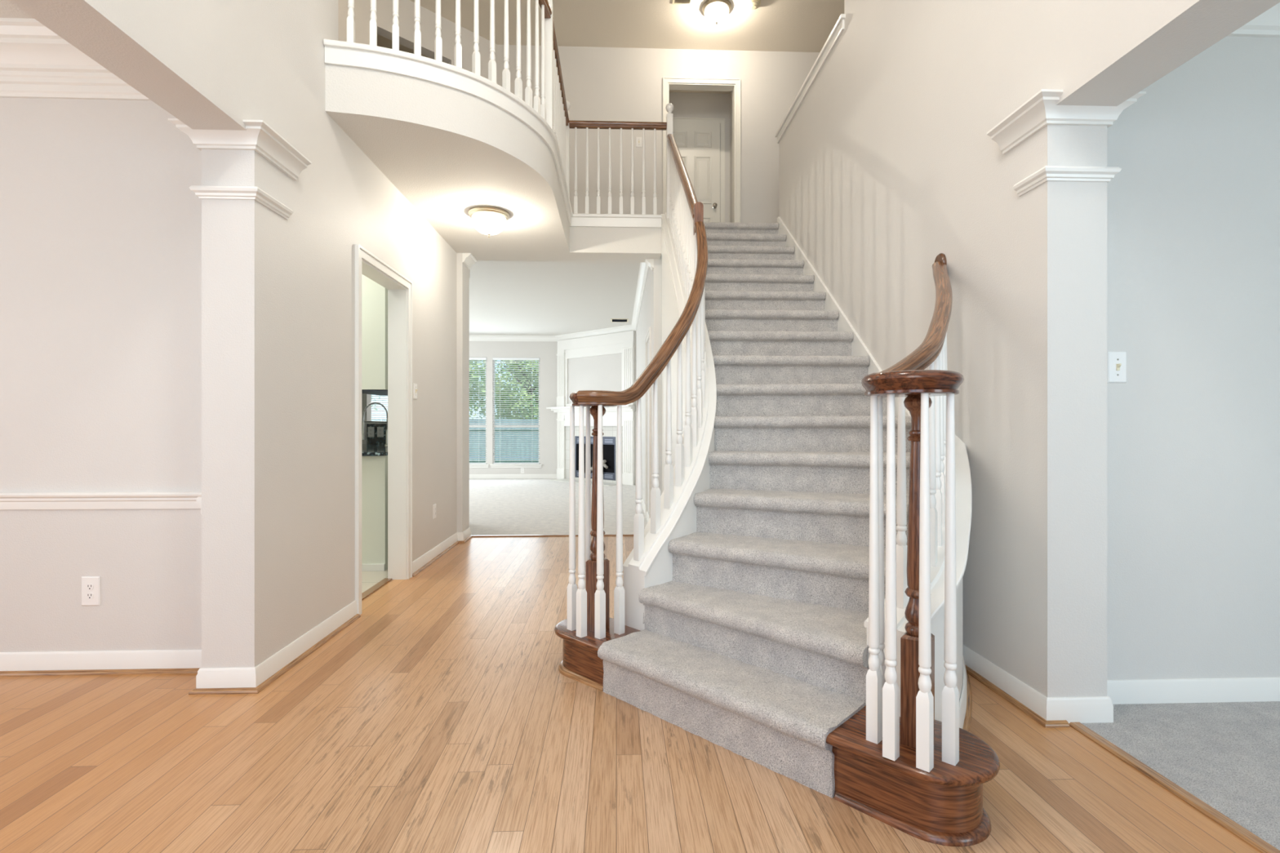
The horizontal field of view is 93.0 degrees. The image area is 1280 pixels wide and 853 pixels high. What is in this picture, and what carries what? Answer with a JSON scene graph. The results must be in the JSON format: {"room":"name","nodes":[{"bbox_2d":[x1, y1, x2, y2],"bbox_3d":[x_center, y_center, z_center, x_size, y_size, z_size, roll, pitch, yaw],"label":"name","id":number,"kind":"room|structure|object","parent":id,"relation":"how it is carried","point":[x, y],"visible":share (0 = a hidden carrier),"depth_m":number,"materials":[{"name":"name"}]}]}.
{"room":"entrance hall","nodes":[
{"label":"entrance hall","id":0,"kind":"room"},
{"bbox_2d":[0,0,34,18],"bbox_3d":[-3.376,-1.750,0.604,3.300,0.120,4.070,0,0,-2],"label":"ceiling","id":1,"kind":"structure","parent":0,"point":[7,9],"depth_m":2.48,"materials":[{"name":"white paint"}]},
{"bbox_2d":[0,97,201,652],"bbox_3d":[-3.457,-0.385,2.693,3.300,2.950,0.110,0,0,-2],"label":"wall","id":2,"kind":"structure","parent":0,"point":[100,216],"depth_m":2.68,"materials":[{"name":"paint"}]},
{"bbox_2d":[0,17,151,100],"bbox_3d":[-3.376,-1.565,0.604,3.300,0.250,4.070,0,0,-2],"label":"trim","id":3,"kind":"structure","parent":2,"relation":"attached to","point":[36,62],"depth_m":2.63,"materials":[{"name":"white paint"}]},
{"bbox_2d":[81,576,100,605],"bbox_3d":[-2.421,0.730,2.674,0.079,0.128,0.009,0,0,-2],"label":"wall outlet","id":4,"kind":"object","parent":2,"relation":"attached to","point":[91,585],"visible":1,"depth_m":2.67,"materials":[{"name":"white plastic"}]},
{"bbox_2d":[86,583,93,590],"bbox_3d":[-2.421,0.710,2.671,0.029,0.029,0.003,0,0,-2],"label":"receptacle","id":5,"kind":"object","parent":4,"relation":"attached to","point":[89,586],"depth_m":2.67,"materials":[{"name":"white plastic"}]},
{"bbox_2d":[86,592,93,599],"bbox_3d":[-2.421,0.750,2.671,0.029,0.029,0.003,0,0,-2],"label":"receptacle","id":6,"kind":"object","parent":4,"relation":"attached to","point":[89,595],"depth_m":2.67,"materials":[{"name":"white plastic"}]},
{"bbox_2d":[0,667,200,676],"bbox_3d":[-3.469,1.081,2.616,3.270,0.018,0.019,0,0,-2],"label":"trim","id":7,"kind":"structure","parent":2,"relation":"attached to","point":[145,671],"depth_m":2.65,"materials":[{"name":"brown wood"}]},
{"bbox_2d":[0,649,201,671],"bbox_3d":[-3.455,1.042,2.631,3.300,0.095,0.013,0,0,-2],"label":"baseboard","id":8,"kind":"structure","parent":2,"relation":"attached to","point":[162,659],"depth_m":2.67,"materials":[{"name":"white paint"}]},
{"bbox_2d":[0,491,201,510],"bbox_3d":[-3.454,0.331,2.622,3.300,0.074,0.032,0,0,-2],"label":"trim","id":9,"kind":"structure","parent":2,"relation":"attached to","point":[8,500],"depth_m":2.66,"materials":[{"name":"white paint"}]},
{"bbox_2d":[8,0,456,668],"bbox_3d":[-1.684,-1.650,2.276,0.212,5.480,7.280,0,0,-2],"label":"wall","id":10,"kind":"structure","parent":0,"point":[278,293],"depth_m":2.66,"materials":[{"name":"paint"}]},
{"bbox_2d":[195,496,201,515],"bbox_3d":[-1.817,0.331,2.566,0.032,0.074,0.130,0,0,-2],"label":"trim","id":11,"kind":"structure","parent":10,"relation":"attached to","point":[198,500],"depth_m":2.50,"materials":[{"name":"white paint"}]},
{"bbox_2d":[168,118,311,180],"bbox_3d":[-1.696,-1.177,2.608,0.368,0.086,0.386,0,0,-2],"label":"trim","id":12,"kind":"structure","parent":10,"relation":"attached to","point":[260,136],"depth_m":2.48,"materials":[{"name":"white paint"}]},
{"bbox_2d":[189,185,293,219],"bbox_3d":[-1.696,-0.954,2.600,0.272,0.048,0.273,0,0,-2],"label":"trim","id":13,"kind":"structure","parent":10,"relation":"attached to","point":[203,192],"depth_m":2.48,"materials":[{"name":"white paint"}]},
{"bbox_2d":[188,613,360,694],"bbox_3d":[-1.710,1.081,2.959,0.274,0.018,0.994,0,0,-2],"label":"trim","id":14,"kind":"structure","parent":10,"relation":"attached to","point":[267,682],"depth_m":2.60,"materials":[{"name":"brown wood"}]},
{"bbox_2d":[195,600,357,688],"bbox_3d":[-1.710,1.042,2.968,0.238,0.095,0.976,0,0,-2],"label":"baseboard","id":15,"kind":"structure","parent":10,"relation":"attached to","point":[211,677],"depth_m":2.60,"materials":[{"name":"white paint"}]},
{"bbox_2d":[361,577,391,600],"bbox_3d":[-1.766,1.096,3.908,0.055,0.028,0.792,0,0,-2],"label":"threshold","id":16,"kind":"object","parent":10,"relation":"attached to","point":[385,580],"depth_m":4.04,"materials":[{"name":"brown wood"}]},
{"bbox_2d":[355,244,412,614],"bbox_3d":[-1.631,0.028,3.914,0.021,2.125,0.912,0,0,-2],"label":"trim","id":17,"kind":"structure","parent":10,"relation":"attached to","point":[361,252],"depth_m":3.50,"materials":[{"name":"white paint"}]},
{"bbox_2d":[361,258,407,579],"bbox_3d":[-1.704,0.053,3.911,0.129,2.073,0.808,0,0,-2],"label":"door jamb","id":18,"kind":"structure","parent":10,"relation":"attached to","point":[397,292],"depth_m":4.29,"materials":[{"name":"white paint"}]},
{"bbox_2d":[413,382,417,399],"bbox_3d":[-1.654,-0.255,4.485,0.019,0.116,0.072,0,0,-2],"label":"light switch","id":19,"kind":"object","parent":10,"relation":"attached to","point":[415,385],"visible":1,"depth_m":4.47,"materials":[{"name":"white plastic"}]},
{"bbox_2d":[432,503,435,519],"bbox_3d":[-1.677,0.701,4.964,0.009,0.116,0.072,0,0,-2],"label":"wall outlet","id":20,"kind":"object","parent":10,"relation":"attached to","point":[433,505],"visible":1,"depth_m":4.94,"materials":[{"name":"white plastic"}]},
{"bbox_2d":[412,527,471,573],"bbox_3d":[-1.712,1.042,5.149,0.178,0.095,1.563,0,0,-2],"label":"baseboard","id":21,"kind":"structure","parent":10,"relation":"attached to","point":[431,554],"depth_m":5.07,"materials":[{"name":"white paint"}]},
{"bbox_2d":[412,535,472,577],"bbox_3d":[-1.641,1.081,5.145,0.072,0.018,1.550,0,0,-2],"label":"trim","id":22,"kind":"structure","parent":10,"relation":"attached to","point":[468,538],"depth_m":5.00,"materials":[{"name":"brown wood"}]},
{"bbox_2d":[462,253,477,269],"bbox_3d":[-1.622,-1.567,5.791,0.078,0.086,0.260,0,0,-2],"label":"trim","id":23,"kind":"structure","parent":10,"relation":"attached to","point":[468,260],"depth_m":5.74,"materials":[{"name":"white paint"}]},
{"bbox_2d":[323,39,662,227],"bbox_3d":[-0.827,-1.949,4.479,0.913,0.028,3.200,0,0,24],"label":"trim","id":24,"kind":"structure","parent":10,"relation":"attached to","point":[329,42],"depth_m":3.39,"materials":[{"name":"white paint"}]},
{"bbox_2d":[346,0,570,197],"bbox_3d":[-0.853,-2.495,4.300,0.680,1.065,2.753,0,0,20],"label":"balcony railing","id":25,"kind":"object","parent":24,"relation":"on","point":[553,106],"visible":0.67,"depth_m":3.80,"materials":[{"name":"white paint"}]},
{"bbox_2d":[361,393,371,444],"bbox_3d":[-4.075,-0.385,6.237,4.340,2.950,0.820,0,0,-2],"label":"wall","id":26,"kind":"structure","parent":0,"point":[366,398],"depth_m":6.57,"materials":[{"name":"paint"}]},
{"bbox_2d":[364,422,386,423],"bbox_3d":[-2.480,-0.033,6.649,1.000,0.025,0.200,0,0,-2],"label":"trim","id":27,"kind":"structure","parent":26,"relation":"attached to","point":[365,422],"depth_m":6.53,"materials":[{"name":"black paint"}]},
{"bbox_2d":[366,423,386,444],"bbox_3d":[-2.488,0.090,6.599,0.940,0.217,0.018,0,0,-2],"label":"backsplash","id":28,"kind":"structure","parent":26,"relation":"attached to","point":[375,440],"depth_m":6.58,"materials":[{"name":"black tile"}]},
{"bbox_2d":[368,426,374,437],"bbox_3d":[-2.912,0.070,6.569,0.068,0.110,0.009,0,0,-2],"label":"wall outlet","id":29,"kind":"object","parent":28,"relation":"attached to","point":[371,429],"visible":1,"depth_m":6.57,"materials":[{"name":"white plastic"}]},
{"bbox_2d":[377,426,383,437],"bbox_3d":[-2.812,0.070,6.573,0.068,0.110,0.009,0,0,-2],"label":"wall outlet","id":30,"kind":"object","parent":28,"relation":"attached to","point":[380,429],"visible":1,"depth_m":6.57,"materials":[{"name":"white plastic"}]},
{"bbox_2d":[371,395,387,421],"bbox_3d":[-5.568,-0.302,12.350,0.920,2.177,0.044,0,0,-2],"label":"window blind","id":31,"kind":"object","parent":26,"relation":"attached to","point":[381,397],"visible":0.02,"depth_m":12.35,"materials":[{"name":"white plastic"}]},
{"bbox_2d":[337,0,497,84],"bbox_3d":[-3.211,-3.170,5.519,4.300,2.440,0.120,0,0,-45],"label":"wall","id":32,"kind":"structure","parent":0,"point":[362,10],"depth_m":6.28,"materials":[{"name":"paint"}]},
{"bbox_2d":[324,63,661,262],"bbox_3d":[-0.711,-1.780,4.548,1.908,0.340,2.815,0,0,-2],"label":"ceiling","id":33,"kind":"structure","parent":0,"point":[450,152],"depth_m":3.80,"materials":[{"name":"white paint"}]},
{"bbox_2d":[468,205,509,237],"bbox_3d":[-1.144,-1.517,4.599,0.304,0.186,0.304,0,0,-2],"label":"ceiling light","id":34,"kind":"object","parent":33,"relation":"attached to","point":[488,220],"visible":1,"depth_m":4.51,"materials":[{"name":"white glass"}]},
{"bbox_2d":[469,341,556,474],"bbox_3d":[-3.313,-0.385,12.501,6.550,2.950,0.140,0,0,-2],"label":"wall","id":35,"kind":"structure","parent":0,"point":[546,351],"depth_m":12.48,"materials":[{"name":"paint"}]},
{"bbox_2d":[469,360,488,467],"bbox_3d":[-3.623,-0.265,12.446,1.065,2.260,0.145,0,0,-2],"label":"window","id":36,"kind":"structure","parent":35,"relation":"in","point":[472,465],"depth_m":12.46,"materials":[{"name":"white paint"}]},
{"bbox_2d":[469,357,486,464],"bbox_3d":[-3.622,-0.302,12.425,0.955,2.177,0.044,0,0,-2],"label":"window blind","id":37,"kind":"object","parent":36,"relation":"attached to","point":[470,358],"visible":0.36,"depth_m":12.43,"materials":[{"name":"white plastic"}]},
{"bbox_2d":[469,474,556,478],"bbox_3d":[-4.094,1.042,12.394,4.780,0.095,0.013,0,0,-2],"label":"baseboard","id":38,"kind":"structure","parent":35,"relation":"attached to","point":[471,476],"depth_m":12.45,"materials":[{"name":"white paint"}]},
{"bbox_2d":[489,360,542,467],"bbox_3d":[-2.541,-0.265,12.488,1.061,2.260,0.145,0,0,-2],"label":"window","id":39,"kind":"structure","parent":35,"relation":"in","point":[494,465],"depth_m":12.47,"materials":[{"name":"white paint"}]},
{"bbox_2d":[493,357,539,463],"bbox_3d":[-2.540,-0.302,12.467,0.951,2.177,0.044,0,0,-2],"label":"window blind","id":40,"kind":"object","parent":39,"relation":"attached to","point":[494,358],"visible":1,"depth_m":12.46,"materials":[{"name":"white plastic"}]},
{"bbox_2d":[469,260,639,335],"bbox_3d":[-3.135,-1.859,9.228,6.450,0.038,6.715,0,0,-2],"label":"ceiling","id":41,"kind":"structure","parent":0,"point":[507,298],"depth_m":8.72,"materials":[{"name":"white paint"}]},
{"bbox_2d":[610,318,628,322],"bbox_3d":[-0.356,-1.836,10.594,0.300,0.008,0.300,0,0,-2],"label":"ceiling vent","id":42,"kind":"object","parent":41,"relation":"in","point":[612,320],"visible":1,"depth_m":10.58,"materials":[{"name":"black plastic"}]},
{"bbox_2d":[556,330,635,481],"bbox_3d":[-0.888,-0.385,11.779,1.580,2.950,1.490,0,0,-2],"label":"wall","id":43,"kind":"structure","parent":0,"point":[601,372],"depth_m":11.76,"materials":[{"name":"paint"}]},
{"bbox_2d":[377,0,844,93],"bbox_3d":[-0.831,-4.450,3.370,8.800,0.120,9.600,0,0,-2],"label":"ceiling","id":44,"kind":"structure","parent":0,"point":[775,25],"depth_m":6.65,"materials":[{"name":"beige paint"}]},
{"bbox_2d":[671,0,692,4],"bbox_3d":[0.438,-4.386,6.242,0.200,0.008,0.150,0,0,-2],"label":"ceiling vent","id":45,"kind":"object","parent":44,"relation":"in","point":[674,2],"visible":1,"depth_m":6.29,"materials":[{"name":"beige plastic"}]},
{"bbox_2d":[702,0,731,25],"bbox_3d":[0.804,-4.297,6.366,0.304,0.186,0.304,0,0,-2],"label":"ceiling light","id":46,"kind":"object","parent":44,"relation":"attached to","point":[716,12],"visible":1,"depth_m":6.29,"materials":[{"name":"white glass"}]},
{"bbox_2d":[746,0,760,9],"bbox_3d":[1.181,-4.368,6.301,0.140,0.044,0.140,0,0,-2],"label":"smoke detector","id":47,"kind":"object","parent":44,"relation":"attached to","point":[752,4],"visible":1,"depth_m":6.28,"materials":[{"name":"beige plastic"}]},
{"bbox_2d":[0,478,1261,852],"bbox_3d":[-2.394,1.138,5.536,7.645,0.104,13.850,0,0,-2],"label":"floor","id":48,"kind":"structure","parent":0,"point":[444,717],"depth_m":1.97,"materials":[{"name":"brown wood"}]},
{"bbox_2d":[361,455,387,571],"bbox_3d":[-2.687,0.658,5.541,1.460,0.863,2.038,0,0,-2],"label":"base cabinet","id":49,"kind":"object","parent":48,"relation":"on","point":[374,468],"visible":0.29,"depth_m":4.57,"materials":[{"name":"white paint"}]},
{"bbox_2d":[361,444,387,456],"bbox_3d":[-2.686,0.213,5.540,1.462,0.026,2.080,0,0,-2],"label":"countertop","id":50,"kind":"structure","parent":49,"relation":"on","point":[367,450],"depth_m":4.94,"materials":[{"name":"black stone"}]},
{"bbox_2d":[361,401,387,445],"bbox_3d":[-2.612,-0.018,6.003,0.280,0.436,0.056,0,0,-2],"label":"kitchen faucet","id":51,"kind":"object","parent":50,"relation":"on","point":[363,436],"visible":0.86,"depth_m":5.99,"materials":[{"name":"silver metal"}]},
{"bbox_2d":[456,253,469,532],"bbox_3d":[-1.692,-0.260,5.789,0.063,2.700,0.260,0,0,-2],"label":"wall pier","id":52,"kind":"object","parent":48,"relation":"on","point":[462,271],"visible":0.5,"depth_m":5.66,"materials":[{"name":"paint"}]},
{"bbox_2d":[471,533,633,537],"bbox_3d":[-0.798,1.095,5.994,1.850,0.030,0.040,0,0,-2],"label":"trim","id":53,"kind":"structure","parent":48,"relation":"on","point":[613,535],"depth_m":5.98,"materials":[{"name":"brown wood"}]},
{"bbox_2d":[546,330,635,485],"bbox_3d":[-1.083,-0.320,11.670,2.302,2.820,0.420,0,0,41],"label":"fireplace","id":54,"kind":"object","parent":48,"relation":"on","point":[623,343],"visible":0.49,"depth_m":11.55,"materials":[{"name":"white paint"}]},
{"bbox_2d":[546,404,635,412],"bbox_3d":[-1.011,-0.323,11.753,2.302,0.105,0.200,0,0,41],"label":"mantel shelf","id":55,"kind":"object","parent":54,"relation":"attached to","point":[560,408],"depth_m":11.50,"materials":[{"name":"white paint"}]},
{"bbox_2d":[554,212,999,847],"bbox_3d":[0.563,-0.466,3.779,1.968,3.124,4.463,0,0,-2],"label":"staircase","id":56,"kind":"structure","parent":48,"relation":"on","point":[746,610],"depth_m":2.58,"materials":[{"name":"grey carpet"}]},
{"bbox_2d":[568,102,673,217],"bbox_3d":[-0.171,-2.459,5.688,0.977,1.138,0.076,0,0,-2],"label":"landing railing","id":57,"kind":"object","parent":56,"relation":"on","point":[668,126],"visible":1,"depth_m":5.67,"materials":[{"name":"white paint"}]},
{"bbox_2d":[567,133,707,639],"bbox_3d":[0.229,-0.904,4.072,0.556,3.608,3.162,0,0,11],"label":"stair railing","id":58,"kind":"object","parent":56,"relation":"on","point":[588,603],"visible":1,"depth_m":2.73,"materials":[{"name":"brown wood"}]},
{"bbox_2d":[861,253,964,772],"bbox_3d":[1.044,0.032,2.300,0.275,1.735,1.602,0,0,25],"label":"stair railing","id":59,"kind":"object","parent":56,"relation":"on","point":[930,393],"visible":1,"depth_m":1.70,"materials":[{"name":"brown wood"}]},
{"bbox_2d":[1068,722,1279,852],"bbox_3d":[1.650,1.095,0.489,0.048,0.030,3.450,0,0,-2],"label":"trim","id":60,"kind":"structure","parent":48,"relation":"on","point":[1221,820],"depth_m":1.78,"materials":[{"name":"brown wood"}]},
{"bbox_2d":[635,255,662,514],"bbox_3d":[0.048,-0.385,9.209,0.090,2.950,6.700,0,0,-2],"label":"wall","id":61,"kind":"structure","parent":0,"point":[651,312],"depth_m":6.63,"materials":[{"name":"paint"}]},
{"bbox_2d":[469,262,649,341],"bbox_3d":[-1.984,-1.785,10.411,9.130,0.110,3.589,0,0,44],"label":"trim","id":62,"kind":"structure","parent":61,"relation":"attached to","point":[644,268],"depth_m":11.65,"materials":[{"name":"white paint"}]},
{"bbox_2d":[635,481,648,522],"bbox_3d":[0.017,1.042,8.662,0.013,0.095,4.790,0,0,-2],"label":"baseboard","id":63,"kind":"structure","parent":61,"relation":"attached to","point":[643,505],"depth_m":7.51,"materials":[{"name":"white paint"}]},
{"bbox_2d":[645,326,651,519],"bbox_3d":[0.090,0.035,6.689,0.021,2.110,0.860,0,0,-2],"label":"trim","id":64,"kind":"structure","parent":61,"relation":"attached to","point":[648,336],"depth_m":6.26,"materials":[{"name":"white paint"}]},
{"bbox_2d":[644,258,653,271],"bbox_3d":[0.091,-1.567,5.923,0.078,0.086,0.130,0,0,-2],"label":"trim","id":65,"kind":"structure","parent":61,"relation":"attached to","point":[650,262],"depth_m":5.86,"materials":[{"name":"white paint"}]},
{"bbox_2d":[497,44,819,222],"bbox_3d":[0.838,-3.170,7.148,4.970,2.440,0.120,0,0,-2],"label":"wall","id":66,"kind":"structure","parent":0,"point":[621,84],"depth_m":7.06,"materials":[{"name":"paint"}]},
{"bbox_2d":[635,137,642,146],"bbox_3d":[-0.011,-3.295,7.045,0.072,0.116,0.019,0,0,-2],"label":"light switch","id":67,"kind":"object","parent":66,"relation":"attached to","point":[638,140],"visible":1,"depth_m":7.05,"materials":[{"name":"white plastic"}]},
{"bbox_2d":[662,76,741,222],"bbox_3d":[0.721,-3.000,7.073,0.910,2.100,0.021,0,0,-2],"label":"trim","id":68,"kind":"structure","parent":66,"relation":"attached to","point":[666,80],"depth_m":7.08,"materials":[{"name":"white paint"}]},
{"bbox_2d":[669,91,732,222],"bbox_3d":[0.683,-3.170,7.667,1.240,2.440,0.930,0,0,-2],"label":"wall","id":69,"kind":"structure","parent":0,"point":[686,104],"depth_m":8.01,"materials":[{"name":"paint"}]},
{"bbox_2d":[672,121,719,222],"bbox_3d":[0.665,-2.970,7.944,0.775,2.020,0.105,0,0,-2],"label":"door","id":70,"kind":"structure","parent":69,"relation":"in","point":[698,144],"depth_m":7.96,"materials":[{"name":"white paint"}]},
{"bbox_2d":[672,117,724,222],"bbox_3d":[0.663,-3.000,7.991,0.915,2.100,0.021,0,0,-2],"label":"trim","id":71,"kind":"structure","parent":69,"relation":"attached to","point":[722,121],"depth_m":8.00,"materials":[{"name":"white paint"}]},
{"bbox_2d":[778,0,1279,697],"bbox_3d":[1.598,-1.650,2.329,0.225,5.480,7.130,0,0,-2],"label":"wall","id":72,"kind":"structure","parent":0,"point":[889,164],"depth_m":2.49,"materials":[{"name":"paint"}]},
{"bbox_2d":[774,13,845,143],"bbox_3d":[1.493,-2.790,5.052,0.285,0.090,1.740,0,0,-2],"label":"trim","id":73,"kind":"structure","parent":72,"relation":"attached to","point":[838,28],"depth_m":4.81,"materials":[{"name":"white paint"}]},
{"bbox_2d":[777,217,911,416],"bbox_3d":[1.394,-0.762,4.452,0.018,2.505,2.890,0,0,-2],"label":"trim","id":74,"kind":"structure","parent":72,"relation":"attached to","point":[859,348],"depth_m":4.38,"materials":[{"name":"white paint"}]},
{"bbox_2d":[962,644,1113,723],"bbox_3d":[1.588,1.042,2.587,0.251,0.095,0.753,0,0,-2],"label":"baseboard","id":75,"kind":"structure","parent":72,"relation":"attached to","point":[1071,709],"depth_m":2.23,"materials":[{"name":"white paint"}]},
{"bbox_2d":[965,665,1069,728],"bbox_3d":[1.491,1.081,2.574,0.091,0.018,0.771,0,0,-2],"label":"trim","id":76,"kind":"structure","parent":75,"relation":"attached to","point":[1059,723],"depth_m":2.34,"materials":[{"name":"brown wood"}]},
{"bbox_2d":[986,88,1146,154],"bbox_3d":[1.599,-1.143,2.305,0.381,0.086,0.318,0,0,-2],"label":"trim","id":77,"kind":"structure","parent":72,"relation":"attached to","point":[1041,110],"depth_m":2.21,"materials":[{"name":"white paint"}]},
{"bbox_2d":[1013,165,1121,196],"bbox_3d":[1.600,-0.919,2.284,0.285,0.048,0.180,0,0,-2],"label":"trim","id":78,"kind":"structure","parent":72,"relation":"attached to","point":[1047,173],"depth_m":2.21,"materials":[{"name":"white paint"}]},
{"bbox_2d":[1081,701,1279,850],"bbox_3d":[3.323,1.137,0.629,3.310,0.106,3.600,0,0,-2],"label":"floor","id":79,"kind":"structure","parent":0,"point":[1226,755],"depth_m":2.04,"materials":[{"name":"grey carpet"}]},
{"bbox_2d":[1106,35,1279,679],"bbox_3d":[3.306,-0.360,2.490,3.200,2.900,0.120,0,0,-2],"label":"wall","id":80,"kind":"structure","parent":0,"point":[1193,202],"depth_m":2.39,"materials":[{"name":"paint"}]},
{"bbox_2d":[1106,351,1126,382],"bbox_3d":[1.864,-0.228,2.365,0.076,0.122,0.019,0,0,-2],"label":"light switch","id":81,"kind":"object","parent":80,"relation":"attached to","point":[1116,361],"visible":1,"depth_m":2.37,"materials":[{"name":"white plastic"}]},
{"bbox_2d":[1106,677,1279,704],"bbox_3d":[3.308,1.042,2.424,3.200,0.095,0.013,0,0,-2],"label":"baseboard","id":82,"kind":"structure","parent":80,"relation":"attached to","point":[1242,689],"depth_m":2.37,"materials":[{"name":"white paint"}]},
{"bbox_2d":[1227,2,1279,37],"bbox_3d":[3.378,-1.603,0.632,3.200,0.135,3.600,0,0,-2],"label":"trim","id":83,"kind":"structure","parent":80,"relation":"attached to","point":[1267,24],"depth_m":2.37,"materials":[{"name":"white paint"}]},
{"bbox_3d":[-2.784,-1.660,4.685,2.000,0.100,3.820,0,0,-2],"label":"ceiling","id":84,"kind":"structure","parent":0,"visible":0},
{"bbox_2d":[361,274,387,395],"bbox_3d":[-2.562,-0.930,4.899,1.260,1.340,0.710,0,0,-2],"label":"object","id":85,"kind":"object","parent":84,"relation":"attached to","point":[374,295],"visible":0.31,"depth_m":4.57,"materials":[{"name":"white paint"}]},
{"label":"outside","id":86,"kind":"structure","parent":0,"visible":0},
{"bbox_3d":[-6.019,1.590,26.136,50.000,0.200,27.300,0,0,-2],"label":"ground","id":87,"kind":"structure","parent":86,"visible":0},
{"bbox_2d":[371,419,538,462],"bbox_3d":[-4.728,0.615,18.866,20.015,1.750,0.150,0,0,-2],"label":"fence","id":88,"kind":"object","parent":87,"relation":"on","point":[470,439],"visible":0.03,"depth_m":18.85,"materials":[{"name":"white wood"}]},
{"bbox_2d":[469,360,501,418],"bbox_3d":[-6.417,-1.287,20.249,3.423,5.562,3.462,0,0,-6],"label":"tree","id":89,"kind":"object","parent":87,"relation":"on","point":[469,360],"visible":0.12,"depth_m":20.12,"materials":[{"name":"green plant"}]},
{"bbox_2d":[495,360,538,433],"bbox_3d":[-4.212,-0.851,23.355,3.248,4.689,3.238,0,0,-2],"label":"tree","id":90,"kind":"object","parent":87,"relation":"on","point":[497,412],"visible":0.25,"depth_m":22.52,"materials":[{"name":"green plant"}]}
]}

